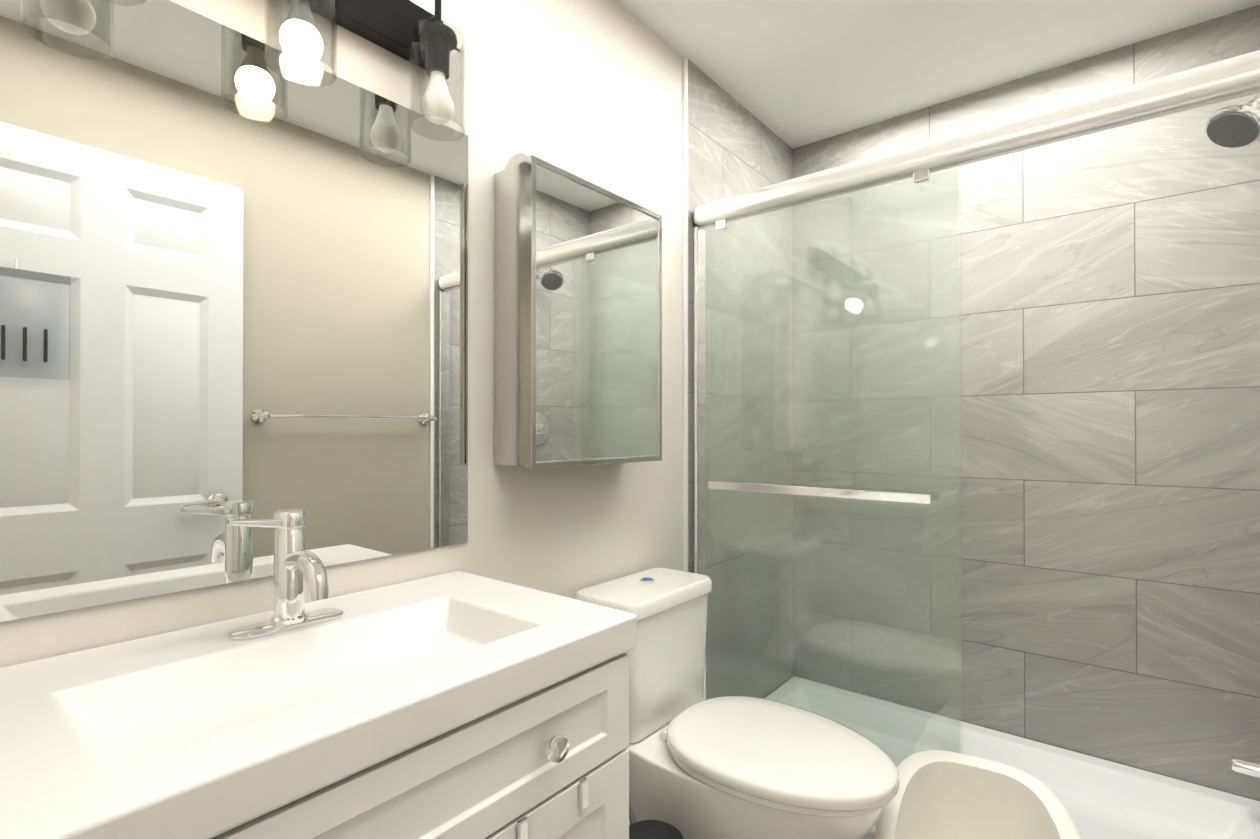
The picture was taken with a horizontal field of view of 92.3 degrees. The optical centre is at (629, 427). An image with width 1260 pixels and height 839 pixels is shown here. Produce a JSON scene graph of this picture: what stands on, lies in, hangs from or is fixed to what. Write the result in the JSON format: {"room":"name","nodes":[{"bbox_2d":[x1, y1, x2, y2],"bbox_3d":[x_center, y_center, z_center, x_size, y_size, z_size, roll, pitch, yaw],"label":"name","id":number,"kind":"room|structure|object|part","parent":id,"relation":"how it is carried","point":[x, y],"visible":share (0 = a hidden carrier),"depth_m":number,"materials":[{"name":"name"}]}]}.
{"room":"bathroom","nodes":[
{"label":"bathroom","id":0,"kind":"room"},
{"bbox_2d":[0,0,682,667],"bbox_3d":[-0.930,-0.017,0.714,0.100,2.430,3.415,0,0,39],"label":"wall","id":1,"kind":"structure","parent":0,"point":[590,90],"depth_m":1.49,"materials":[{"name":"beige paint"}]},
{"bbox_2d":[0,0,467,621],"bbox_3d":[-0.620,-0.197,1.013,0.005,0.896,0.830,0,0,39],"label":"vanity mirror","id":2,"kind":"object","parent":1,"relation":"attached to","point":[232,276],"visible":1,"depth_m":0.95,"materials":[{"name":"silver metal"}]},
{"bbox_2d":[103,0,464,140],"bbox_3d":[-0.547,-0.709,0.989,0.152,0.265,0.610,0,0,39],"label":"sconce","id":3,"kind":"object","parent":1,"relation":"attached to","point":[414,33],"visible":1,"depth_m":1.14,"materials":[{"name":"clear glass"}]},
{"bbox_3d":[-0.685,-0.666,0.779,0.102,0.178,0.102,0,0,39],"label":"lamp shade","id":4,"kind":"part","parent":3,"relation":"part of","materials":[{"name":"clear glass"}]},
{"bbox_3d":[-0.528,-0.665,0.973,0.102,0.178,0.102,0,0,39],"label":"lamp shade","id":5,"kind":"part","parent":3,"relation":"part of","materials":[{"name":"clear glass"}]},
{"bbox_3d":[-0.528,-0.637,0.973,0.062,0.097,0.062,0,0,39],"label":"bulb","id":6,"kind":"part","parent":3,"relation":"part of","materials":[{"name":"white glass"}]},
{"bbox_2d":[287,0,315,11],"bbox_3d":[-0.528,-0.724,0.974,0.072,0.085,0.072,0,0,39],"label":"socket","id":7,"kind":"object","parent":3,"relation":"attached to","point":[304,3],"depth_m":0.97,"materials":[{"name":"black metal"}]},
{"bbox_3d":[-0.393,-0.789,1.187,0.066,0.018,0.012,0,0,39],"label":"arm","id":8,"kind":"part","parent":3,"relation":"part of"},
{"bbox_2d":[418,22,456,79],"bbox_3d":[-0.370,-0.723,1.168,0.072,0.085,0.072,0,0,39],"label":"socket","id":9,"kind":"object","parent":3,"relation":"attached to","point":[435,36],"depth_m":1.15,"materials":[{"name":"black metal"}]},
{"bbox_3d":[-0.370,-0.664,1.168,0.102,0.178,0.102,0,0,39],"label":"lamp shade","id":10,"kind":"part","parent":3,"relation":"part of","materials":[{"name":"clear glass"}]},
{"bbox_3d":[-0.370,-0.635,1.167,0.062,0.097,0.062,0,0,39],"label":"bulb","id":11,"kind":"part","parent":3,"relation":"part of","materials":[{"name":"white glass"}]},
{"bbox_3d":[-0.370,-0.792,1.168,0.013,0.095,0.013,0,0,39],"label":"rod","id":12,"kind":"part","parent":3,"relation":"part of","materials":[{"name":"black metal"}]},
{"bbox_2d":[494,153,661,468],"bbox_3d":[-0.114,-0.260,1.537,0.134,0.703,0.480,0,0,39],"label":"mirrored medicine cabinet","id":13,"kind":"object","parent":1,"relation":"attached to","point":[577,321],"visible":1,"depth_m":1.41,"materials":[{"name":"silver metal"}]},
{"bbox_2d":[629,807,632,824],"bbox_3d":[-0.092,1.158,1.654,0.012,0.090,0.861,0,0,39],"label":"baseboard","id":14,"kind":"structure","parent":1,"relation":"attached to","point":[630,819],"depth_m":1.76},
{"bbox_2d":[683,56,687,571],"bbox_3d":[0.183,-0.011,2.002,0.011,2.430,0.018,0,0,39],"label":"trim","id":15,"kind":"structure","parent":1,"relation":"attached to","point":[685,313],"depth_m":2.00,"materials":[{"name":"silver metal"}]},
{"bbox_2d":[688,60,792,698],"bbox_3d":[0.441,-0.008,2.402,0.108,2.430,0.935,0,0,39],"label":"wall tiles","id":16,"kind":"structure","parent":1,"relation":"attached to","point":[735,147],"depth_m":2.30,"materials":[{"name":"grey tile"}]},
{"bbox_2d":[616,0,1259,148],"bbox_3d":[-0.022,-1.283,0.587,1.680,0.100,4.350,0,0,39],"label":"ceiling","id":17,"kind":"structure","parent":0,"point":[792,74],"depth_m":1.94,"materials":[{"name":"paint"}]},
{"bbox_2d":[792,5,1259,800],"bbox_3d":[1.314,-0.009,2.232,1.464,2.430,0.100,0,0,39],"label":"wall tile","id":18,"kind":"structure","parent":0,"point":[1106,381],"depth_m":2.03,"materials":[{"name":"grey tile"}]},
{"bbox_3d":[-0.022,1.247,0.573,1.680,0.100,4.350,0,0,39],"label":"floor","id":19,"kind":"structure","parent":0,"visible":0},
{"bbox_2d":[0,571,636,838],"bbox_3d":[-0.421,0.753,0.841,0.522,0.890,0.800,0,0,39],"label":"vanity cabinet","id":20,"kind":"object","parent":19,"relation":"on","point":[458,705],"visible":1,"depth_m":0.76,"materials":[{"name":"paint"}]},
{"bbox_2d":[226,509,343,639],"bbox_3d":[-0.500,0.219,0.919,0.142,0.177,0.168,0,0,39],"label":"faucet","id":21,"kind":"object","parent":20,"relation":"on","point":[297,565],"visible":1,"depth_m":0.93,"materials":[{"name":"silver metal"}]},
{"bbox_3d":[-0.555,0.145,0.919,0.036,0.020,0.097,0,0,39],"label":"lever","id":22,"kind":"part","parent":21,"relation":"part of","materials":[{"name":"silver metal"}]},
{"bbox_3d":[-0.485,0.219,0.908,0.107,0.066,0.029,0,0,39],"label":"spout","id":23,"kind":"part","parent":21,"relation":"part of","materials":[{"name":"silver metal"}]},
{"bbox_3d":[-0.251,0.447,0.701,0.020,0.150,0.770,0,0,39],"label":"drawer","id":24,"kind":"part","parent":20,"relation":"part of","materials":[{"name":"paint"}]},
{"bbox_3d":[-0.144,0.547,0.811,0.007,0.042,0.016,0,0,39],"label":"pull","id":25,"kind":"part","parent":20,"relation":"part of","materials":[{"name":"silver metal"}]},
{"bbox_3d":[-0.104,0.446,0.843,0.030,0.036,0.036,0,0,39],"label":"knob","id":26,"kind":"part","parent":20,"relation":"part of","materials":[{"name":"silver metal"}]},
{"bbox_3d":[-0.129,0.807,0.849,0.020,0.558,0.383,0,0,39],"label":"door","id":27,"kind":"part","parent":20,"relation":"part of","materials":[{"name":"paint"}]},
{"bbox_3d":[-0.069,0.548,0.904,0.007,0.042,0.016,0,0,39],"label":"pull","id":28,"kind":"part","parent":20,"relation":"part of","materials":[{"name":"silver metal"}]},
{"bbox_2d":[629,820,683,838],"bbox_3d":[0.047,1.037,1.304,0.152,0.328,0.152,0,0,39],"label":"waste bin","id":29,"kind":"object","parent":19,"relation":"on","point":[650,829],"visible":0.9,"depth_m":1.31,"materials":[{"name":"plastic"}]},
{"bbox_2d":[574,568,898,838],"bbox_3d":[0.254,0.810,1.477,0.754,0.784,0.394,0,0,39],"label":"toilet","id":30,"kind":"object","parent":19,"relation":"on","point":[734,767],"visible":0.88,"depth_m":1.40,"materials":[{"name":"ceramic"}]},
{"bbox_3d":[0.044,0.447,1.649,0.214,0.040,0.390,0,0,39],"label":"tank lid","id":31,"kind":"part","parent":30,"relation":"part of","materials":[{"name":"ceramic"}]},
{"bbox_3d":[0.043,0.623,1.649,0.198,0.310,0.372,0,0,39],"label":"tank","id":32,"kind":"part","parent":30,"relation":"part of","materials":[{"name":"ceramic"}]},
{"bbox_3d":[0.344,0.766,1.405,0.497,0.018,0.380,0,0,39],"label":"seat","id":33,"kind":"part","parent":30,"relation":"part of","materials":[{"name":"plastic"}]},
{"bbox_3d":[0.344,0.739,1.406,0.525,0.033,0.394,0,0,39],"label":"seat lid","id":34,"kind":"part","parent":30,"relation":"part of","materials":[{"name":"plastic"}]},
{"bbox_2d":[874,750,1081,838],"bbox_3d":[0.659,1.000,1.141,0.446,0.397,0.797,0,0,39],"label":"plastic tub","id":35,"kind":"object","parent":19,"relation":"on","point":[946,795],"visible":0.9,"depth_m":1.44,"materials":[{"name":"white plastic"}]},
{"bbox_2d":[765,676,1259,838],"bbox_3d":[1.020,1.141,1.862,1.462,0.125,0.834,0,0,39],"label":"bathtub","id":36,"kind":"object","parent":19,"relation":"on","point":[1099,798],"visible":0.25,"depth_m":1.90,"materials":[{"name":"white ceramic"}]},
{"bbox_2d":[691,50,1259,764],"bbox_3d":[0.781,0.165,1.572,1.462,1.822,0.098,0,0,39],"label":"shower door","id":37,"kind":"structure","parent":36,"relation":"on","point":[1201,86],"depth_m":1.70,"materials":[{"name":"clear glass"}]},
{"bbox_3d":[0.536,0.190,1.768,0.772,1.709,0.008,0,0,39],"label":"glass","id":38,"kind":"part","parent":37,"relation":"part of","materials":[{"name":"clear glass"}]},
{"bbox_3d":[0.558,0.190,1.789,0.740,1.709,0.008,0,0,39],"label":"glass","id":39,"kind":"part","parent":37,"relation":"part of","materials":[{"name":"clear glass"}]},
{"bbox_3d":[1.663,-0.014,1.413,0.108,2.430,0.935,0,0,39],"label":"wall tiles","id":40,"kind":"structure","parent":0,"visible":0},
{"bbox_2d":[1204,93,1259,148],"bbox_3d":[1.527,-0.766,1.475,0.186,0.135,0.116,0,0,39],"label":"shower head","id":41,"kind":"object","parent":40,"relation":"attached to","point":[1234,126],"visible":1,"depth_m":1.49},
{"bbox_2d":[1230,756,1259,777],"bbox_3d":[1.714,0.933,1.647,0.112,0.064,0.064,0,0,39],"label":"spout","id":42,"kind":"object","parent":40,"relation":"attached to","point":[1245,766],"visible":1,"depth_m":1.65,"materials":[{"name":"silver metal"}]}
]}

